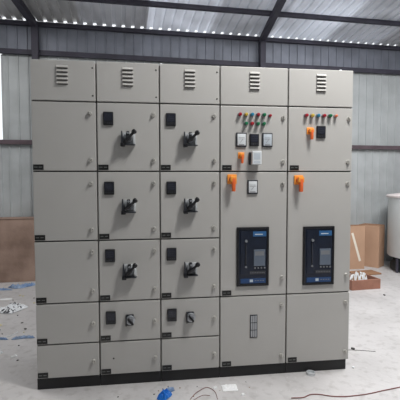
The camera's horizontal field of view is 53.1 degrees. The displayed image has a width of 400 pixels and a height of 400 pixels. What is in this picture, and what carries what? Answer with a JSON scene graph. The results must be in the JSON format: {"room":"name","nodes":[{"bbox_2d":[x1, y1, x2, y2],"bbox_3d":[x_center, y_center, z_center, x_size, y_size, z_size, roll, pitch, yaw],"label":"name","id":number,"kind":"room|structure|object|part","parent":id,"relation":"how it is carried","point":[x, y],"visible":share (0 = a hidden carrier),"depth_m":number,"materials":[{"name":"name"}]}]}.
{"room":"factory workshop","nodes":[
{"label":"factory workshop","id":0,"kind":"room"},
{"bbox_2d":[0,261,399,399],"bbox_3d":[-1.124,1.365,2.763,50.000,0.100,50.000,0,3,-8],"label":"floor","id":1,"kind":"structure","parent":0,"point":[374,317],"depth_m":2.97,"materials":[{"name":"concrete"}]},
{"bbox_2d":[0,302,27,313],"bbox_3d":[-2.099,1.197,4.484,0.228,0.059,0.305,1,3,21],"label":"plastic wrap","id":2,"kind":"object","parent":1,"relation":"on","point":[11,308],"visible":1,"depth_m":4.43,"materials":[{"name":"white plastic"}]},
{"bbox_2d":[0,217,34,282],"bbox_3d":[-2.929,0.710,5.705,1.340,0.912,0.224,-1,3,-11],"label":"wooden crate","id":3,"kind":"object","parent":1,"relation":"on","point":[17,243],"visible":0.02,"depth_m":5.67,"materials":[{"name":"brown wood"}]},
{"bbox_3d":[-2.929,0.260,5.682,1.340,0.012,0.224,-1,3,-11],"label":"lid","id":4,"kind":"part","parent":3,"relation":"part of","materials":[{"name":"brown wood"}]},
{"bbox_2d":[8,282,34,288],"bbox_3d":[-2.408,1.150,5.423,0.348,0.058,0.150,-1,3,-25],"label":"plastic sheet","id":5,"kind":"object","parent":1,"relation":"on","point":[13,286],"visible":0.97,"depth_m":5.39,"materials":[{"name":"blue plastic"}]},
{"bbox_2d":[11,335,34,339],"bbox_3d":[-1.620,1.254,3.675,0.201,0.028,0.058,-1,3,-9],"label":"plastic sheet","id":6,"kind":"object","parent":1,"relation":"on","point":[23,336],"visible":1,"depth_m":3.66,"materials":[{"name":"blue plastic"}]},
{"bbox_2d":[30,59,100,389],"bbox_3d":[-0.949,0.176,2.991,0.426,2.250,0.574,0,3,-8],"label":"tall cabinet","id":7,"kind":"object","parent":1,"relation":"on","point":[63,92],"visible":0.97,"depth_m":2.73,"materials":[{"name":"metal"}]},
{"bbox_3d":[-1.084,-0.220,2.683,0.068,0.036,0.004,0,3,-8],"label":"label plate","id":8,"kind":"part","parent":7,"relation":"part of","materials":[{"name":"black plastic"}]},
{"bbox_3d":[-1.084,0.255,2.708,0.068,0.036,0.004,0,3,-8],"label":"label plate","id":9,"kind":"part","parent":7,"relation":"part of","materials":[{"name":"black plastic"}]},
{"bbox_3d":[-1.083,0.685,2.730,0.068,0.036,0.004,0,3,-8],"label":"label plate","id":10,"kind":"part","parent":7,"relation":"part of","materials":[{"name":"black plastic"}]},
{"bbox_3d":[-1.083,0.972,2.744,0.068,0.036,0.004,0,3,-8],"label":"label plate","id":11,"kind":"part","parent":7,"relation":"part of","materials":[{"name":"black plastic"}]},
{"bbox_3d":[-1.082,1.210,2.757,0.068,0.036,0.004,0,3,-8],"label":"label plate","id":12,"kind":"part","parent":7,"relation":"part of","materials":[{"name":"black plastic"}]},
{"bbox_2d":[30,59,95,101],"bbox_3d":[-0.916,-0.801,2.683,0.418,0.266,0.039,0,3,-8],"label":"panel","id":13,"kind":"object","parent":7,"relation":"attached to","point":[51,80],"depth_m":2.68,"materials":[{"name":"grey metal"}]},
{"bbox_3d":[-0.917,-0.429,2.709,0.418,0.461,0.024,0,3,-8],"label":"door","id":14,"kind":"part","parent":7,"relation":"part of","materials":[{"name":"paint"}]},
{"bbox_3d":[-0.916,0.043,2.734,0.418,0.468,0.024,0,3,-8],"label":"door","id":15,"kind":"part","parent":7,"relation":"part of","materials":[{"name":"paint"}]},
{"bbox_3d":[-0.915,0.496,2.757,0.418,0.422,0.024,0,3,-8],"label":"door","id":16,"kind":"part","parent":7,"relation":"part of","materials":[{"name":"paint"}]},
{"bbox_3d":[-0.915,0.854,2.775,0.418,0.278,0.024,0,3,-8],"label":"door","id":17,"kind":"part","parent":7,"relation":"part of","materials":[{"name":"paint"}]},
{"bbox_3d":[-0.914,1.117,2.789,0.418,0.230,0.024,0,3,-8],"label":"door","id":18,"kind":"part","parent":7,"relation":"part of","materials":[{"name":"paint"}]},
{"bbox_2d":[96,62,160,384],"bbox_3d":[-0.522,0.174,3.016,0.425,2.250,0.638,0,3,-8],"label":"tall cabinet","id":19,"kind":"object","parent":1,"relation":"on","point":[127,93],"visible":1,"depth_m":2.78,"materials":[{"name":"metal"}]},
{"bbox_3d":[-0.661,-0.224,2.740,0.068,0.036,0.004,0,3,-8],"label":"label plate","id":20,"kind":"part","parent":19,"relation":"part of","materials":[{"name":"black plastic"}]},
{"bbox_3d":[-0.661,0.252,2.764,0.068,0.036,0.004,0,3,-8],"label":"label plate","id":21,"kind":"part","parent":19,"relation":"part of","materials":[{"name":"black plastic"}]},
{"bbox_3d":[-0.660,0.682,2.786,0.068,0.036,0.004,0,3,-8],"label":"label plate","id":22,"kind":"part","parent":19,"relation":"part of","materials":[{"name":"black plastic"}]},
{"bbox_3d":[-0.659,1.207,2.813,0.068,0.036,0.004,0,3,-8],"label":"label plate","id":23,"kind":"part","parent":19,"relation":"part of","materials":[{"name":"black plastic"}]},
{"bbox_3d":[-0.660,0.968,2.801,0.068,0.036,0.004,0,3,-8],"label":"label plate","id":24,"kind":"part","parent":19,"relation":"part of","materials":[{"name":"black plastic"}]},
{"bbox_2d":[96,62,158,102],"bbox_3d":[-0.493,-0.805,2.739,0.418,0.266,0.039,0,3,-8],"label":"panel","id":25,"kind":"object","parent":19,"relation":"attached to","point":[117,82],"depth_m":2.73,"materials":[{"name":"grey metal"}]},
{"bbox_3d":[-0.494,-0.433,2.765,0.418,0.461,0.024,0,3,-8],"label":"door","id":26,"kind":"part","parent":19,"relation":"part of","materials":[{"name":"paint"}]},
{"bbox_3d":[-0.484,-0.420,2.712,0.110,0.117,0.086,0,3,-8],"label":"operating handle","id":27,"kind":"part","parent":19,"relation":"part of","materials":[{"name":"grey plastic"}]},
{"bbox_3d":[-0.493,0.040,2.790,0.418,0.468,0.024,0,3,-8],"label":"door","id":28,"kind":"part","parent":19,"relation":"part of","materials":[{"name":"paint"}]},
{"bbox_3d":[-0.492,0.493,2.813,0.418,0.422,0.024,0,3,-8],"label":"door","id":29,"kind":"part","parent":19,"relation":"part of","materials":[{"name":"paint"}]},
{"bbox_3d":[-0.482,0.042,2.736,0.112,0.114,0.086,0,3,-8],"label":"operating handle","id":30,"kind":"part","parent":19,"relation":"part of","materials":[{"name":"grey plastic"}]},
{"bbox_3d":[-0.492,0.851,2.832,0.418,0.278,0.024,0,3,-8],"label":"door","id":31,"kind":"part","parent":19,"relation":"part of","materials":[{"name":"paint"}]},
{"bbox_3d":[-0.486,0.846,2.792,0.067,0.080,0.056,0,3,-8],"label":"rotary knob","id":32,"kind":"part","parent":19,"relation":"part of","materials":[{"name":"grey plastic"}]},
{"bbox_3d":[-0.484,0.489,2.759,0.107,0.120,0.086,0,3,-8],"label":"operating handle","id":33,"kind":"part","parent":19,"relation":"part of","materials":[{"name":"grey plastic"}]},
{"bbox_3d":[-0.491,1.113,2.845,0.418,0.230,0.024,0,3,-8],"label":"door","id":34,"kind":"part","parent":19,"relation":"part of","materials":[{"name":"paint"}]},
{"bbox_2d":[157,388,171,399],"bbox_3d":[-0.237,1.290,2.670,0.073,0.053,0.103,2,3,31],"label":"plastic bag","id":35,"kind":"object","parent":1,"relation":"on","point":[165,394],"visible":1,"depth_m":2.65,"materials":[{"name":"blue plastic"}]},
{"bbox_2d":[159,63,218,380],"bbox_3d":[-0.099,0.161,3.072,0.426,2.270,0.638,0,3,-8],"label":"tall cabinet","id":36,"kind":"object","parent":1,"relation":"on","point":[188,94],"visible":1,"depth_m":2.84,"materials":[{"name":"metal"}]},
{"bbox_3d":[-0.238,0.248,2.820,0.068,0.036,0.004,0,3,-8],"label":"label plate","id":37,"kind":"part","parent":36,"relation":"part of","materials":[{"name":"black plastic"}]},
{"bbox_3d":[-0.239,-0.228,2.796,0.068,0.036,0.004,0,3,-8],"label":"label plate","id":38,"kind":"part","parent":36,"relation":"part of","materials":[{"name":"black plastic"}]},
{"bbox_3d":[-0.237,0.678,2.842,0.068,0.036,0.004,0,3,-8],"label":"label plate","id":39,"kind":"part","parent":36,"relation":"part of","materials":[{"name":"black plastic"}]},
{"bbox_3d":[-0.236,1.203,2.869,0.068,0.036,0.004,0,3,-8],"label":"label plate","id":40,"kind":"part","parent":36,"relation":"part of","materials":[{"name":"black plastic"}]},
{"bbox_3d":[-0.237,0.964,2.857,0.068,0.036,0.004,0,3,-8],"label":"label plate","id":41,"kind":"part","parent":36,"relation":"part of","materials":[{"name":"black plastic"}]},
{"bbox_2d":[160,64,218,104],"bbox_3d":[-0.070,-0.808,2.795,0.418,0.266,0.039,0,3,-8],"label":"panel","id":42,"kind":"object","parent":36,"relation":"attached to","point":[179,84],"depth_m":2.79,"materials":[{"name":"grey metal"}]},
{"bbox_3d":[-0.070,0.036,2.846,0.418,0.468,0.024,0,3,-8],"label":"door","id":43,"kind":"part","parent":36,"relation":"part of","materials":[{"name":"paint"}]},
{"bbox_3d":[-0.071,-0.436,2.822,0.418,0.461,0.024,0,3,-8],"label":"door","id":44,"kind":"part","parent":36,"relation":"part of","materials":[{"name":"paint"}]},
{"bbox_3d":[-0.069,0.847,2.888,0.418,0.278,0.024,0,3,-8],"label":"door","id":45,"kind":"part","parent":36,"relation":"part of","materials":[{"name":"paint"}]},
{"bbox_3d":[-0.070,0.489,2.869,0.418,0.422,0.024,0,3,-8],"label":"door","id":46,"kind":"part","parent":36,"relation":"part of","materials":[{"name":"paint"}]},
{"bbox_3d":[-0.069,1.110,2.901,0.418,0.230,0.024,0,3,-8],"label":"door","id":47,"kind":"part","parent":36,"relation":"part of","materials":[{"name":"paint"}]},
{"bbox_3d":[-0.064,0.842,2.848,0.067,0.080,0.056,0,3,-8],"label":"rotary knob","id":48,"kind":"part","parent":36,"relation":"part of","materials":[{"name":"grey plastic"}]},
{"bbox_3d":[-0.058,0.489,2.815,0.114,0.113,0.086,0,3,-8],"label":"operating handle","id":49,"kind":"part","parent":36,"relation":"part of","materials":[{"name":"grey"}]},
{"bbox_3d":[-0.060,0.037,2.792,0.110,0.117,0.086,0,3,-8],"label":"operating handle","id":50,"kind":"part","parent":36,"relation":"part of","materials":[{"name":"grey plastic"}]},
{"bbox_3d":[-0.060,-0.423,2.768,0.112,0.115,0.086,0,3,-8],"label":"operating handle","id":51,"kind":"part","parent":36,"relation":"part of","materials":[{"name":"grey plastic"}]},
{"bbox_2d":[221,384,237,391],"bbox_3d":[0.206,1.304,2.788,0.109,0.015,0.088,0,3,-6],"label":"paper sheet","id":52,"kind":"object","parent":1,"relation":"on","point":[230,387],"visible":1,"depth_m":2.78,"materials":[{"name":"white paper"}]},
{"bbox_2d":[219,66,287,376],"bbox_3d":[0.359,0.166,3.145,0.499,2.250,0.615,0,3,-8],"label":"tall cabinet","id":53,"kind":"object","parent":1,"relation":"on","point":[252,100],"visible":0.99,"depth_m":2.90,"materials":[{"name":"metal"}]},
{"bbox_3d":[0.195,1.200,2.926,0.068,0.036,0.004,0,3,-8],"label":"label plate","id":54,"kind":"part","parent":53,"relation":"part of","materials":[{"name":"black plastic"}]},
{"bbox_3d":[0.194,0.675,2.900,0.068,0.036,0.004,0,3,-8],"label":"label plate","id":55,"kind":"part","parent":53,"relation":"part of","materials":[{"name":"black plastic"}]},
{"bbox_3d":[0.192,-0.231,2.853,0.068,0.036,0.004,0,3,-8],"label":"label plate","id":56,"kind":"part","parent":53,"relation":"part of","materials":[{"name":"black plastic"}]},
{"bbox_2d":[227,174,236,191],"bbox_3d":[0.232,-0.121,2.834,0.069,0.121,0.063,0,3,-8],"label":"switch","id":57,"kind":"object","parent":53,"relation":"attached to","point":[231,178],"depth_m":2.85,"materials":[{"name":"orange plastic"}]},
{"bbox_2d":[238,152,243,162],"bbox_3d":[0.297,-0.300,2.845,0.046,0.081,0.042,0,3,-8],"label":"switch","id":58,"kind":"object","parent":53,"relation":"attached to","point":[240,154],"depth_m":2.83,"materials":[{"name":"orange plastic"}]},
{"bbox_3d":[0.333,0.390,2.885,0.020,0.208,0.015,0,3,-8],"label":"charging lever","id":59,"kind":"part","parent":53,"relation":"part of","materials":[{"name":"black plastic"}]},
{"bbox_3d":[0.391,0.963,2.955,0.492,0.516,0.024,0,3,-8],"label":"door","id":60,"kind":"part","parent":53,"relation":"part of","materials":[{"name":"paint"}]},
{"bbox_2d":[250,315,256,337],"bbox_3d":[0.395,0.928,2.938,0.056,0.172,0.007,0,3,-8],"label":"vent grille","id":61,"kind":"object","parent":53,"relation":"attached to","point":[253,318],"depth_m":2.94,"materials":[{"name":"grey plastic"}]},
{"bbox_3d":[0.390,0.247,2.918,0.492,0.898,0.024,0,3,-8],"label":"door","id":62,"kind":"part","parent":53,"relation":"part of","materials":[{"name":"paint"}]},
{"bbox_3d":[0.389,-0.440,2.883,0.492,0.461,0.024,0,3,-8],"label":"door","id":63,"kind":"part","parent":53,"relation":"part of","materials":[{"name":"paint"}]},
{"bbox_2d":[220,66,287,105],"bbox_3d":[0.389,-0.812,2.856,0.492,0.266,0.039,0,3,-8],"label":"panel","id":64,"kind":"object","parent":53,"relation":"attached to","point":[239,86],"depth_m":2.85,"materials":[{"name":"paint"}]},
{"bbox_3d":[0.420,0.529,2.915,0.119,0.024,0.004,0,3,-8],"label":"rating plate","id":65,"kind":"part","parent":53,"relation":"part of","materials":[{"name":"grey plastic"}]},
{"bbox_2d":[306,370,314,375],"bbox_3d":[0.827,1.291,2.984,0.066,0.018,0.066,0,3,-8],"label":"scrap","id":66,"kind":"object","parent":1,"relation":"on","point":[308,372],"visible":1,"depth_m":2.98,"materials":[{"name":"grey"}]},
{"bbox_2d":[285,69,352,372],"bbox_3d":[0.855,0.152,3.210,0.499,2.270,0.615,0,3,-8],"label":"tall cabinet","id":67,"kind":"object","parent":1,"relation":"on","point":[320,102],"visible":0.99,"depth_m":2.96,"materials":[{"name":"metal"}]},
{"bbox_3d":[0.691,1.195,2.992,0.068,0.036,0.004,0,3,-8],"label":"label plate","id":68,"kind":"part","parent":67,"relation":"part of","materials":[{"name":"black plastic"}]},
{"bbox_3d":[0.688,-0.235,2.919,0.068,0.036,0.004,0,3,-8],"label":"label plate","id":69,"kind":"part","parent":67,"relation":"part of","materials":[{"name":"black plastic"}]},
{"bbox_2d":[294,175,303,191],"bbox_3d":[0.724,-0.119,2.900,0.069,0.121,0.063,0,3,-8],"label":"switch","id":70,"kind":"object","parent":67,"relation":"attached to","point":[298,179],"depth_m":2.91,"materials":[{"name":"orange plastic"}]},
{"bbox_2d":[307,127,313,139],"bbox_3d":[0.805,-0.483,2.901,0.051,0.090,0.046,0,3,-8],"label":"switch","id":71,"kind":"object","parent":67,"relation":"attached to","point":[310,130],"depth_m":2.90,"materials":[{"name":"orange plastic"}]},
{"bbox_3d":[0.830,0.392,2.951,0.020,0.210,0.015,0,3,-8],"label":"charging lever","id":72,"kind":"part","parent":67,"relation":"part of","materials":[{"name":"black plastic"}]},
{"bbox_3d":[0.887,0.959,3.021,0.491,0.516,0.024,0,3,-8],"label":"door","id":73,"kind":"part","parent":67,"relation":"part of","materials":[{"name":"paint"}]},
{"bbox_3d":[0.886,0.243,2.984,0.491,0.898,0.024,0,3,-8],"label":"door","id":74,"kind":"part","parent":67,"relation":"part of","materials":[{"name":"paint"}]},
{"bbox_3d":[0.885,-0.444,2.949,0.491,0.461,0.024,0,3,-8],"label":"door","id":75,"kind":"part","parent":67,"relation":"part of","materials":[{"name":"paint"}]},
{"bbox_2d":[288,69,352,107],"bbox_3d":[0.885,-0.816,2.922,0.491,0.266,0.039,0,3,-8],"label":"panel","id":76,"kind":"object","parent":67,"relation":"attached to","point":[307,88],"depth_m":2.92,"materials":[{"name":"paint"}]},
{"bbox_3d":[0.918,0.532,2.982,0.121,0.024,0.004,0,3,-8],"label":"rating plate","id":77,"kind":"part","parent":67,"relation":"part of","materials":[{"name":"grey plastic"}]},
{"bbox_2d":[291,387,399,398],"bbox_3d":[1.150,1.309,2.731,1.101,0.006,0.068,-1,3,-9],"label":"cable","id":78,"kind":"object","parent":1,"relation":"on","point":[395,387],"visible":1,"depth_m":2.69,"materials":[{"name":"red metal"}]},
{"bbox_2d":[350,225,364,268],"bbox_3d":[2.477,0.763,6.524,0.360,0.704,0.164,0,3,-8],"label":"cardboard box","id":79,"kind":"object","parent":1,"relation":"on","point":[357,232],"visible":0.55,"depth_m":6.45,"materials":[{"name":"beige cardboard"}]},
{"bbox_2d":[349,274,380,290],"bbox_3d":[2.151,1.107,5.428,0.430,0.130,0.340,-1,3,-13],"label":"cardboard box","id":80,"kind":"object","parent":1,"relation":"on","point":[372,282],"visible":0.66,"depth_m":5.26,"materials":[{"name":"brown cardboard"}]},
{"bbox_2d":[350,271,366,279],"bbox_3d":[2.132,1.045,5.424,0.307,0.199,0.203,-1,3,-13],"label":"plastic wrap","id":81,"kind":"object","parent":80,"relation":"on","point":[357,276],"visible":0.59,"depth_m":5.37,"materials":[{"name":"white plastic"}]},
{"bbox_2d":[350,270,381,274],"bbox_3d":[2.538,1.123,6.167,0.420,0.022,0.240,-1,3,-14],"label":"flap","id":82,"kind":"object","parent":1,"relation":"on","point":[369,272],"visible":0.56,"depth_m":6.14,"materials":[{"name":"cardboard"}]},
{"bbox_2d":[359,223,384,267],"bbox_3d":[2.881,0.757,6.724,0.330,0.694,0.270,3,4,42],"label":"cardboard box","id":83,"kind":"object","parent":1,"relation":"on","point":[374,233],"visible":0.88,"depth_m":6.59,"materials":[{"name":"brown cardboard"}]},
{"bbox_2d":[386,193,399,272],"bbox_3d":[3.511,0.501,6.317,1.060,1.245,1.060,0,3,-8],"label":"storage tank","id":84,"kind":"object","parent":1,"relation":"on","point":[393,227],"visible":1,"depth_m":6.23,"materials":[{"name":"white plastic"}]},
{"bbox_3d":[3.510,-0.081,6.287,1.060,0.080,1.060,0,3,-8],"label":"lid","id":85,"kind":"part","parent":84,"relation":"part of","materials":[{"name":"white plastic"}]},
{"bbox_3d":[3.058,1.006,6.207,0.032,0.250,0.032,0,3,-8],"label":"leg","id":86,"kind":"part","parent":84,"relation":"part of","materials":[{"name":"metal"}]},
{"bbox_2d":[0,19,399,260],"bbox_3d":[2.087,-0.776,6.765,11.750,3.755,0.034,-1,3,-11],"label":"wall","id":87,"kind":"structure","parent":0,"point":[375,174],"depth_m":6.37,"materials":[{"name":"grey metal"}]},
{"bbox_2d":[1,55,3,139],"bbox_3d":[-3.266,-1.477,5.710,0.855,1.220,0.060,-1,3,-11],"label":"window","id":88,"kind":"structure","parent":87,"relation":"in","point":[1,55],"depth_m":5.78,"materials":[{"name":"glass"}]},
{"bbox_2d":[11,0,35,25],"bbox_3d":[-2.202,-2.603,3.368,0.079,0.538,4.763,0,3,-4],"label":"steel beam","id":89,"kind":"structure","parent":87,"relation":"attached to","point":[20,5],"depth_m":5.31,"materials":[{"name":"metal"}]},
{"bbox_2d":[31,21,38,58],"bbox_3d":[-2.356,-0.692,5.801,0.090,3.700,0.089,-1,3,-11],"label":"steel column","id":90,"kind":"structure","parent":87,"relation":"attached to","point":[34,29],"depth_m":5.68,"materials":[{"name":"metal"}]},
{"bbox_2d":[0,48,399,74],"bbox_3d":[2.094,-2.184,6.645,11.750,0.070,0.056,-1,3,-11],"label":"steel beam","id":91,"kind":"structure","parent":87,"relation":"attached to","point":[2,50],"depth_m":6.18,"materials":[{"name":"metal"}]},
{"bbox_2d":[0,20,399,50],"bbox_3d":[2.090,-2.594,6.640,11.750,0.054,0.043,-1,3,-11],"label":"steel beam","id":92,"kind":"structure","parent":87,"relation":"attached to","point":[4,22],"depth_m":6.21,"materials":[{"name":"metal"}]},
{"bbox_2d":[0,140,399,149],"bbox_3d":[2.096,-0.894,6.712,11.750,0.065,0.056,-1,3,-11],"label":"trim","id":93,"kind":"structure","parent":87,"relation":"attached to","point":[15,142],"depth_m":6.80,"materials":[{"name":"grey metal"}]},
{"bbox_2d":[66,0,399,26],"bbox_3d":[2.228,-2.661,5.912,11.750,0.060,0.065,-1,3,-11],"label":"steel beam","id":94,"kind":"structure","parent":87,"relation":"attached to","point":[144,3],"depth_m":5.57,"materials":[{"name":"metal"}]},
{"bbox_2d":[259,38,265,67],"bbox_3d":[0.994,-0.730,6.438,0.090,3.700,0.089,-1,3,-11],"label":"steel column","id":95,"kind":"structure","parent":87,"relation":"attached to","point":[262,45],"depth_m":6.32,"materials":[{"name":"metal"}]},
{"bbox_2d":[259,0,285,41],"bbox_3d":[1.133,-2.641,4.002,0.079,0.538,4.767,0,3,-4],"label":"steel beam","id":96,"kind":"structure","parent":87,"relation":"attached to","point":[279,4],"depth_m":5.63,"materials":[{"name":"metal"}]},
{"bbox_2d":[0,0,399,45],"bbox_3d":[1.039,-2.869,1.578,7.841,0.950,9.622,-1,3,-11],"label":"ceiling","id":97,"kind":"structure","parent":0,"point":[292,28],"depth_m":5.82,"materials":[{"name":"grey metal"}]}
]}

